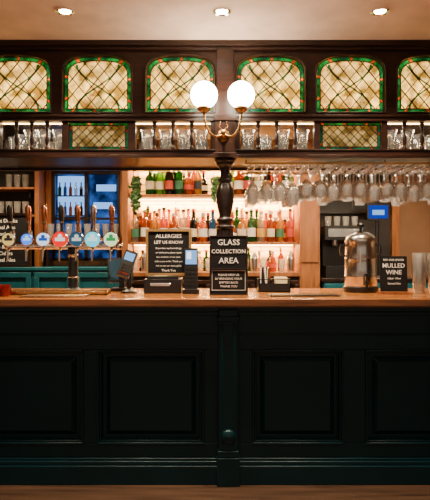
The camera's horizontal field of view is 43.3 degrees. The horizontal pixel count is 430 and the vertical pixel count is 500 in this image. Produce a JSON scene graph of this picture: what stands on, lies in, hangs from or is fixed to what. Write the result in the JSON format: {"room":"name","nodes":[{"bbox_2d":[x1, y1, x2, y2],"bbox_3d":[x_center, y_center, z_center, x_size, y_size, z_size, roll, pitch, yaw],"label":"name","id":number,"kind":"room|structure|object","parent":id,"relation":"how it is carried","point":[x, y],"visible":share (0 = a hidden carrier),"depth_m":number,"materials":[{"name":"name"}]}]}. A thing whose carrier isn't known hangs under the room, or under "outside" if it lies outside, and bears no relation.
{"room":"bar","nodes":[
{"label":"bar","id":0,"kind":"room"},
{"bbox_2d":[0,139,389,274],"bbox_3d":[0.000,0.020,5.800,7.200,2.800,0.100,0,0,0],"label":"wall","id":1,"kind":"structure","parent":0,"point":[15,198],"depth_m":5.75,"materials":[{"name":"paint"}]},
{"bbox_2d":[0,187,34,198],"bbox_3d":[-2.195,-0.590,5.625,0.710,0.100,0.250,0,0,0],"label":"wall shelf","id":2,"kind":"object","parent":1,"relation":"attached to","point":[31,190],"visible":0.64,"depth_m":5.55,"materials":[{"name":"brown wood"}]},
{"bbox_2d":[5,174,28,186],"bbox_3d":[-2.215,-0.711,5.600,0.586,0.140,0.075,0,0,0],"label":"glassware","id":3,"kind":"object","parent":2,"relation":"on","point":[5,174],"visible":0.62,"depth_m":5.58,"materials":[{"name":"clear glass"}]},
{"bbox_2d":[32,215,34,224],"bbox_3d":[-2.195,-0.310,5.625,0.710,0.100,0.250,0,0,0],"label":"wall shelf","id":4,"kind":"object","parent":1,"relation":"attached to","point":[33,216],"visible":0.27,"depth_m":5.63,"materials":[{"name":"brown wood"}]},
{"bbox_2d":[4,201,22,212],"bbox_3d":[-2.215,-0.431,5.600,0.586,0.140,0.075,0,0,0],"label":"glassware","id":5,"kind":"object","parent":4,"relation":"on","point":[5,201],"visible":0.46,"depth_m":5.59,"materials":[{"name":"clear glass"}]},
{"bbox_2d":[35,139,45,266],"bbox_3d":[-1.812,-0.606,5.625,0.045,1.549,0.250,0,0,0],"label":"trim","id":6,"kind":"structure","parent":1,"relation":"attached to","point":[40,176],"depth_m":5.52,"materials":[{"name":"brown wood"}]},
{"bbox_2d":[46,171,121,265],"bbox_3d":[-1.365,-0.362,5.760,0.830,1.055,0.120,0,0,0],"label":"window","id":7,"kind":"structure","parent":1,"relation":"in","point":[69,189],"depth_m":5.79,"materials":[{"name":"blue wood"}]},
{"bbox_2d":[122,139,132,257],"bbox_3d":[-0.900,-0.606,5.575,0.060,1.549,0.350,0,0,0],"label":"trim","id":8,"kind":"structure","parent":1,"relation":"attached to","point":[127,213],"depth_m":5.40,"materials":[{"name":"brown wood"}]},
{"bbox_2d":[294,139,319,287],"bbox_3d":[0.940,0.020,5.550,0.200,2.800,0.400,0,0,0],"label":"trim","id":9,"kind":"structure","parent":1,"relation":"attached to","point":[306,213],"depth_m":5.36,"materials":[{"name":"brown wood"}]},
{"bbox_2d":[320,171,389,213],"bbox_3d":[1.450,-0.690,5.715,0.780,0.620,0.060,0,0,0],"label":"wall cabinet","id":10,"kind":"object","parent":1,"relation":"attached to","point":[338,206],"visible":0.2,"depth_m":5.70,"materials":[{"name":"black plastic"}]},
{"bbox_2d":[390,139,399,255],"bbox_3d":[1.900,-0.550,5.715,0.080,1.660,0.070,0,0,0],"label":"trim","id":11,"kind":"structure","parent":1,"relation":"attached to","point":[394,209],"depth_m":5.68,"materials":[{"name":"brown wood"}]},
{"bbox_2d":[134,139,292,270],"bbox_3d":[-0.015,-0.580,5.740,1.690,1.600,0.020,0,0,0],"label":"tiled wall","id":12,"kind":"structure","parent":0,"point":[200,206],"depth_m":5.73,"materials":[{"name":"white tile"}]},
{"bbox_2d":[129,194,295,199],"bbox_3d":[-0.015,-0.541,5.582,1.700,0.037,0.285,0,0,0],"label":"bar shelf","id":13,"kind":"object","parent":12,"relation":"attached to","point":[144,196],"visible":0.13,"depth_m":5.44,"materials":[{"name":"brown wood"}]},
{"bbox_2d":[128,176,141,211],"bbox_3d":[-0.798,-0.560,5.474,0.134,0.372,0.192,0,0,0],"label":"ivy plant","id":14,"kind":"object","parent":13,"relation":"on","point":[135,196],"visible":1,"depth_m":5.41,"materials":[{"name":"green plant"}]},
{"bbox_2d":[210,176,219,202],"bbox_3d":[0.020,-0.608,5.471,0.140,0.278,0.197,0,0,0],"label":"ivy plant","id":15,"kind":"object","parent":13,"relation":"on","point":[214,181],"visible":0.73,"depth_m":5.40,"materials":[{"name":"green plant"}]},
{"bbox_2d":[145,171,293,193],"bbox_3d":[0.054,-0.734,5.571,1.521,0.347,0.281,0,0,0],"label":"liquor bottles","id":16,"kind":"object","parent":13,"relation":"on","point":[160,182],"visible":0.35,"depth_m":5.46,"materials":[{"name":"multicoloured glass"}]},
{"bbox_2d":[129,242,297,245],"bbox_3d":[-0.015,-0.061,5.582,1.700,0.037,0.285,0,0,0],"label":"bar shelf","id":17,"kind":"object","parent":12,"relation":"attached to","point":[130,243],"visible":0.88,"depth_m":5.44,"materials":[{"name":"brown wood"}]},
{"bbox_2d":[131,206,293,241],"bbox_3d":[-0.013,-0.270,5.574,1.676,0.378,0.279,0,0,0],"label":"liquor bottles","id":18,"kind":"object","parent":17,"relation":"on","point":[257,230],"visible":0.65,"depth_m":5.47,"materials":[{"name":"multicoloured glass"}]},
{"bbox_2d":[0,0,429,70],"bbox_3d":[0.000,-1.430,2.100,7.200,0.100,7.600,0,0,0],"label":"ceiling","id":19,"kind":"structure","parent":0,"point":[19,19],"depth_m":3.27,"materials":[{"name":"paint"}]},
{"bbox_2d":[55,6,74,15],"bbox_3d":[-0.865,-1.376,3.120,0.110,0.016,0.110,0,0,0],"label":"recessed light","id":20,"kind":"object","parent":19,"relation":"in","point":[64,11],"depth_m":3.11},
{"bbox_2d":[212,6,230,15],"bbox_3d":[0.040,-1.376,3.120,0.110,0.016,0.110,0,0,0],"label":"recessed light","id":21,"kind":"object","parent":19,"relation":"in","point":[219,11],"depth_m":3.12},
{"bbox_2d":[370,6,389,15],"bbox_3d":[0.952,-1.376,3.120,0.110,0.016,0.110,0,0,0],"label":"recessed light","id":22,"kind":"object","parent":19,"relation":"in","point":[378,11],"depth_m":3.11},
{"bbox_2d":[0,485,429,499],"bbox_3d":[0.000,1.470,2.100,7.200,0.100,7.600,0,0,0],"label":"floor","id":23,"kind":"structure","parent":0,"point":[7,492],"depth_m":3.15,"materials":[{"name":"brown wood"}]},
{"bbox_2d":[0,266,118,287],"bbox_3d":[-1.770,0.795,5.510,1.660,1.250,0.460,0,0,0],"label":"cabinet","id":24,"kind":"object","parent":23,"relation":"on","point":[42,276],"visible":0.27,"depth_m":5.30,"materials":[{"name":"teal wood"}]},
{"bbox_2d":[0,213,31,266],"bbox_3d":[-2.090,-0.101,5.410,0.500,0.538,0.050,0,0,0],"label":"chalkboard menu","id":25,"kind":"object","parent":24,"relation":"on","point":[19,225],"visible":0.59,"depth_m":5.40,"materials":[{"name":"brown wood"}]},
{"bbox_2d":[46,238,121,266],"bbox_3d":[-1.365,0.025,5.605,0.790,0.289,0.170,0,0,0],"label":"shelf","id":26,"kind":"object","parent":24,"relation":"on","point":[48,252],"visible":0.36,"depth_m":5.56,"materials":[{"name":"brown wood"}]},
{"bbox_2d":[47,224,118,236],"bbox_3d":[-1.367,-0.196,5.600,0.741,0.150,0.075,0,0,0],"label":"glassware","id":27,"kind":"object","parent":26,"relation":"on","point":[47,224],"visible":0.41,"depth_m":5.59,"materials":[{"name":"clear glass"}]},
{"bbox_2d":[125,271,299,287],"bbox_3d":[-0.045,0.820,5.516,1.760,1.200,0.408,0,0,0],"label":"bar cabinet","id":28,"kind":"object","parent":23,"relation":"on","point":[203,276],"visible":0.11,"depth_m":5.33,"materials":[{"name":"teal green painted wood"}]},
{"bbox_2d":[138,248,294,271],"bbox_3d":[-0.015,0.097,5.523,1.642,0.244,0.231,0,0,0],"label":"glassware","id":29,"kind":"object","parent":28,"relation":"on","point":[255,262],"visible":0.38,"depth_m":5.44,"materials":[{"name":"clear glass"}]},
{"bbox_2d":[0,288,429,486],"bbox_3d":[0.000,0.855,3.663,5.200,1.130,0.875,0,0,0],"label":"bar counter","id":30,"kind":"object","parent":23,"relation":"on","point":[116,387],"depth_m":3.30,"materials":[{"name":"teal paint"}]},
{"bbox_2d":[0,284,10,295],"bbox_3d":[-1.330,0.255,3.420,0.076,0.070,0.076,0,0,0],"label":"tealight holder","id":31,"kind":"object","parent":30,"relation":"on","point":[5,289],"visible":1,"depth_m":3.39,"materials":[{"name":"red glass"}]},
{"bbox_2d":[20,294,89,296],"bbox_3d":[-1.000,0.286,3.390,0.400,0.008,0.140,0,0,0],"label":"towel","id":32,"kind":"object","parent":30,"relation":"on","point":[27,295],"visible":1,"depth_m":3.38,"materials":[{"name":"fabric"}]},
{"bbox_2d":[10,289,110,294],"bbox_3d":[-1.080,0.278,3.567,0.760,0.024,0.155,0,0,0],"label":"drip tray","id":33,"kind":"object","parent":30,"relation":"on","point":[13,291],"visible":0.92,"depth_m":3.49,"materials":[{"name":"gold metal"}]},
{"bbox_2d":[1,204,122,288],"bbox_3d":[-1.040,-0.010,3.713,0.816,0.600,0.144,0,0,0],"label":"tap tower","id":34,"kind":"object","parent":30,"relation":"on","point":[60,239],"visible":0.98,"depth_m":3.67,"materials":[{"name":"brown metal"}]},
{"bbox_2d":[107,258,133,290],"bbox_3d":[-0.682,0.173,3.882,0.191,0.234,0.164,0,0,0],"label":"tablet","id":35,"kind":"object","parent":30,"relation":"on","point":[112,266],"visible":0.67,"depth_m":3.86,"materials":[{"name":"black plastic"}]},
{"bbox_2d":[116,249,137,293],"bbox_3d":[-0.587,0.143,3.640,0.136,0.295,0.150,0,0,0],"label":"payment terminal","id":36,"kind":"object","parent":30,"relation":"on","point":[129,258],"visible":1,"depth_m":3.61,"materials":[{"name":"black plastic"}]},
{"bbox_2d":[144,275,182,293],"bbox_3d":[-0.350,0.231,3.708,0.250,0.118,0.223,0,0,0],"label":"receipt printer","id":37,"kind":"object","parent":30,"relation":"on","point":[153,284],"visible":0.93,"depth_m":3.60,"materials":[{"name":"black plastic"}]},
{"bbox_2d":[146,229,191,274],"bbox_3d":[-0.318,0.015,3.717,0.312,0.317,0.038,0,0,0],"label":"chalkboard","id":38,"kind":"object","parent":37,"relation":"on","point":[165,248],"visible":1,"depth_m":3.71,"materials":[{"name":"black wood"}]},
{"bbox_2d":[182,248,199,293],"bbox_3d":[-0.160,0.139,3.620,0.110,0.303,0.120,0,0,0],"label":"terminal","id":39,"kind":"object","parent":30,"relation":"on","point":[191,254],"visible":1,"depth_m":3.62,"materials":[{"name":"black plastic"}]},
{"bbox_2d":[0,40,429,170],"bbox_3d":[0.050,-0.545,3.862,4.500,1.670,0.635,0,0,0],"label":"gantry","id":40,"kind":"object","parent":30,"relation":"on","point":[225,56],"visible":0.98,"depth_m":3.60,"materials":[{"name":"brown wood"}]},
{"bbox_2d":[0,56,49,111],"bbox_3d":[-1.325,-1.107,3.624,0.454,0.379,0.008,0,0,0],"label":"stained glass panel","id":41,"kind":"object","parent":40,"relation":"attached to","point":[36,91],"visible":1,"depth_m":3.62,"materials":[{"name":"beige glass"}]},
{"bbox_2d":[8,129,61,148],"bbox_3d":[-1.224,-0.742,3.815,0.398,0.165,0.259,0,0,0],"label":"tumblers","id":42,"kind":"object","parent":40,"relation":"on","point":[44,144],"visible":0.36,"depth_m":3.73,"materials":[{"name":"clear glass"}]},
{"bbox_2d":[64,56,130,111],"bbox_3d":[-0.785,-1.107,3.624,0.454,0.379,0.008,0,0,0],"label":"stained glass panel","id":43,"kind":"object","parent":40,"relation":"attached to","point":[117,91],"visible":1,"depth_m":3.62,"materials":[{"name":"beige glass"}]},
{"bbox_2d":[69,122,127,148],"bbox_3d":[-0.778,-0.761,3.624,0.400,0.187,0.008,0,0,0],"label":"lattice panel","id":44,"kind":"object","parent":40,"relation":"attached to","point":[120,129],"visible":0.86,"depth_m":3.62,"materials":[{"name":"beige glass"}]},
{"bbox_2d":[141,129,207,148],"bbox_3d":[-0.283,-0.742,3.815,0.470,0.165,0.259,0,0,0],"label":"tumblers","id":45,"kind":"object","parent":40,"relation":"on","point":[161,144],"visible":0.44,"depth_m":3.73,"materials":[{"name":"clear glass"}]},
{"bbox_2d":[146,56,213,111],"bbox_3d":[-0.233,-1.107,3.624,0.454,0.379,0.008,0,0,0],"label":"stained glass panel","id":46,"kind":"object","parent":40,"relation":"attached to","point":[164,104],"visible":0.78,"depth_m":3.62,"materials":[{"name":"beige glass"}]},
{"bbox_2d":[191,81,254,141],"bbox_3d":[0.048,-0.888,3.445,0.406,0.356,0.221,0,0,0],"label":"wall lamp","id":47,"kind":"object","parent":40,"relation":"attached to","point":[241,94],"visible":1,"depth_m":3.37,"materials":[{"name":"white glass"}]},
{"bbox_2d":[237,56,303,111],"bbox_3d":[0.372,-1.107,3.624,0.454,0.379,0.008,0,0,0],"label":"stained glass panel","id":48,"kind":"object","parent":40,"relation":"attached to","point":[289,91],"visible":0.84,"depth_m":3.62,"materials":[{"name":"beige glass"}]},
{"bbox_2d":[241,129,308,148],"bbox_3d":[0.416,-0.742,3.815,0.463,0.165,0.259,0,0,0],"label":"tumblers","id":49,"kind":"object","parent":40,"relation":"on","point":[303,145],"visible":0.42,"depth_m":3.73,"materials":[{"name":"clear glass"}]},
{"bbox_2d":[241,160,429,174],"bbox_3d":[1.150,-0.591,3.890,1.900,0.038,0.472,0,0,0],"label":"glass rack","id":50,"kind":"object","parent":40,"relation":"attached to","point":[246,162],"visible":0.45,"depth_m":3.65,"materials":[{"name":"gold metal"}]},
{"bbox_2d":[244,166,429,207],"bbox_3d":[1.134,-0.439,3.890,1.836,0.266,0.443,0,0,0],"label":"glasses","id":51,"kind":"object","parent":50,"relation":"hanging from","point":[290,169],"visible":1,"depth_m":3.87,"materials":[{"name":"clear glass"}]},
{"bbox_2d":[317,56,383,111],"bbox_3d":[0.904,-1.107,3.624,0.454,0.379,0.008,0,0,0],"label":"stained glass panel","id":52,"kind":"object","parent":40,"relation":"attached to","point":[369,91],"visible":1,"depth_m":3.62,"materials":[{"name":"beige glass"}]},
{"bbox_2d":[320,122,380,148],"bbox_3d":[0.904,-0.761,3.624,0.412,0.187,0.008,0,0,0],"label":"lattice panel","id":53,"kind":"object","parent":40,"relation":"attached to","point":[371,129],"visible":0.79,"depth_m":3.62,"materials":[{"name":"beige glass"}]},
{"bbox_2d":[388,129,429,148],"bbox_3d":[1.385,-0.742,3.815,0.440,0.165,0.259,0,0,0],"label":"tumblers","id":54,"kind":"object","parent":40,"relation":"on","point":[401,143],"visible":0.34,"depth_m":3.74,"materials":[{"name":"clear glass"}]},
{"bbox_2d":[398,56,429,111],"bbox_3d":[1.443,-1.107,3.624,0.454,0.379,0.008,0,0,0],"label":"stained glass panel","id":55,"kind":"object","parent":40,"relation":"attached to","point":[414,104],"visible":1,"depth_m":3.62,"materials":[{"name":"beige glass"}]},
{"bbox_2d":[215,158,234,234],"bbox_3d":[0.068,-0.159,3.660,0.150,0.898,0.150,0,0,0],"label":"column","id":56,"kind":"structure","parent":30,"relation":"on","point":[224,193],"depth_m":3.62,"materials":[{"name":"brown wood"}]},
{"bbox_2d":[209,235,247,294],"bbox_3d":[0.088,0.098,3.502,0.248,0.384,0.085,0,0,0],"label":"sign","id":57,"kind":"object","parent":30,"relation":"on","point":[228,254],"visible":1,"depth_m":3.50,"materials":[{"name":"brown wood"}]},
{"bbox_2d":[257,267,290,291],"bbox_3d":[0.410,0.205,3.790,0.220,0.170,0.140,0,0,0],"label":"caddy","id":58,"kind":"object","parent":30,"relation":"on","point":[265,283],"visible":1,"depth_m":3.72,"materials":[{"name":"black plastic"}]},
{"bbox_2d":[268,293,340,296],"bbox_3d":[0.560,0.284,3.430,0.440,0.011,0.140,0,0,0],"label":"bar mat","id":59,"kind":"object","parent":30,"relation":"on","point":[269,294],"visible":1,"depth_m":3.36,"materials":[{"name":"black plastic"}]},
{"bbox_2d":[339,223,381,292],"bbox_3d":[1.012,0.050,3.759,0.242,0.480,0.242,0,0,45],"label":"urn","id":60,"kind":"object","parent":30,"relation":"on","point":[360,268],"visible":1,"depth_m":3.67,"materials":[{"name":"silver metal"}]},
{"bbox_2d":[377,256,410,294],"bbox_3d":[1.173,0.165,3.547,0.193,0.249,0.085,0,0,0],"label":"sign","id":61,"kind":"object","parent":30,"relation":"on","point":[393,269],"visible":1,"depth_m":3.55,"materials":[{"name":"black chalkboard"},{"name":"white paint"}]},
{"bbox_2d":[411,253,429,292],"bbox_3d":[1.475,0.155,3.700,0.302,0.270,0.211,0,0,0],"label":"glasses","id":62,"kind":"object","parent":30,"relation":"on","point":[426,270],"visible":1,"depth_m":3.64,"materials":[{"name":"clear glass"}]},
{"bbox_2d":[320,276,427,287],"bbox_3d":[1.825,0.850,5.510,1.550,1.140,0.460,0,0,0],"label":"base cabinet","id":63,"kind":"object","parent":23,"relation":"on","point":[324,282],"visible":0.05,"depth_m":5.28,"materials":[{"name":"teal wood"}]},
{"bbox_2d":[320,216,365,277],"bbox_3d":[1.290,-0.031,5.495,0.400,0.620,0.391,0,0,0],"label":"coffee machine","id":64,"kind":"object","parent":63,"relation":"on","point":[332,264],"visible":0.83,"depth_m":5.43,"materials":[{"name":"black plastic"}]},
{"bbox_2d":[366,204,388,277],"bbox_3d":[1.630,-0.090,5.440,0.220,0.739,0.199,0,0,0],"label":"monitor","id":65,"kind":"object","parent":63,"relation":"on","point":[376,212],"visible":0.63,"depth_m":5.40,"materials":[{"name":"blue plastic"}]},
{"bbox_2d":[400,139,429,275],"bbox_3d":[2.772,-0.550,5.735,1.655,1.660,0.030,0,0,0],"label":"wall panel","id":66,"kind":"object","parent":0,"point":[414,215],"visible":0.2,"depth_m":5.72,"materials":[{"name":"brown paint"}]}
]}

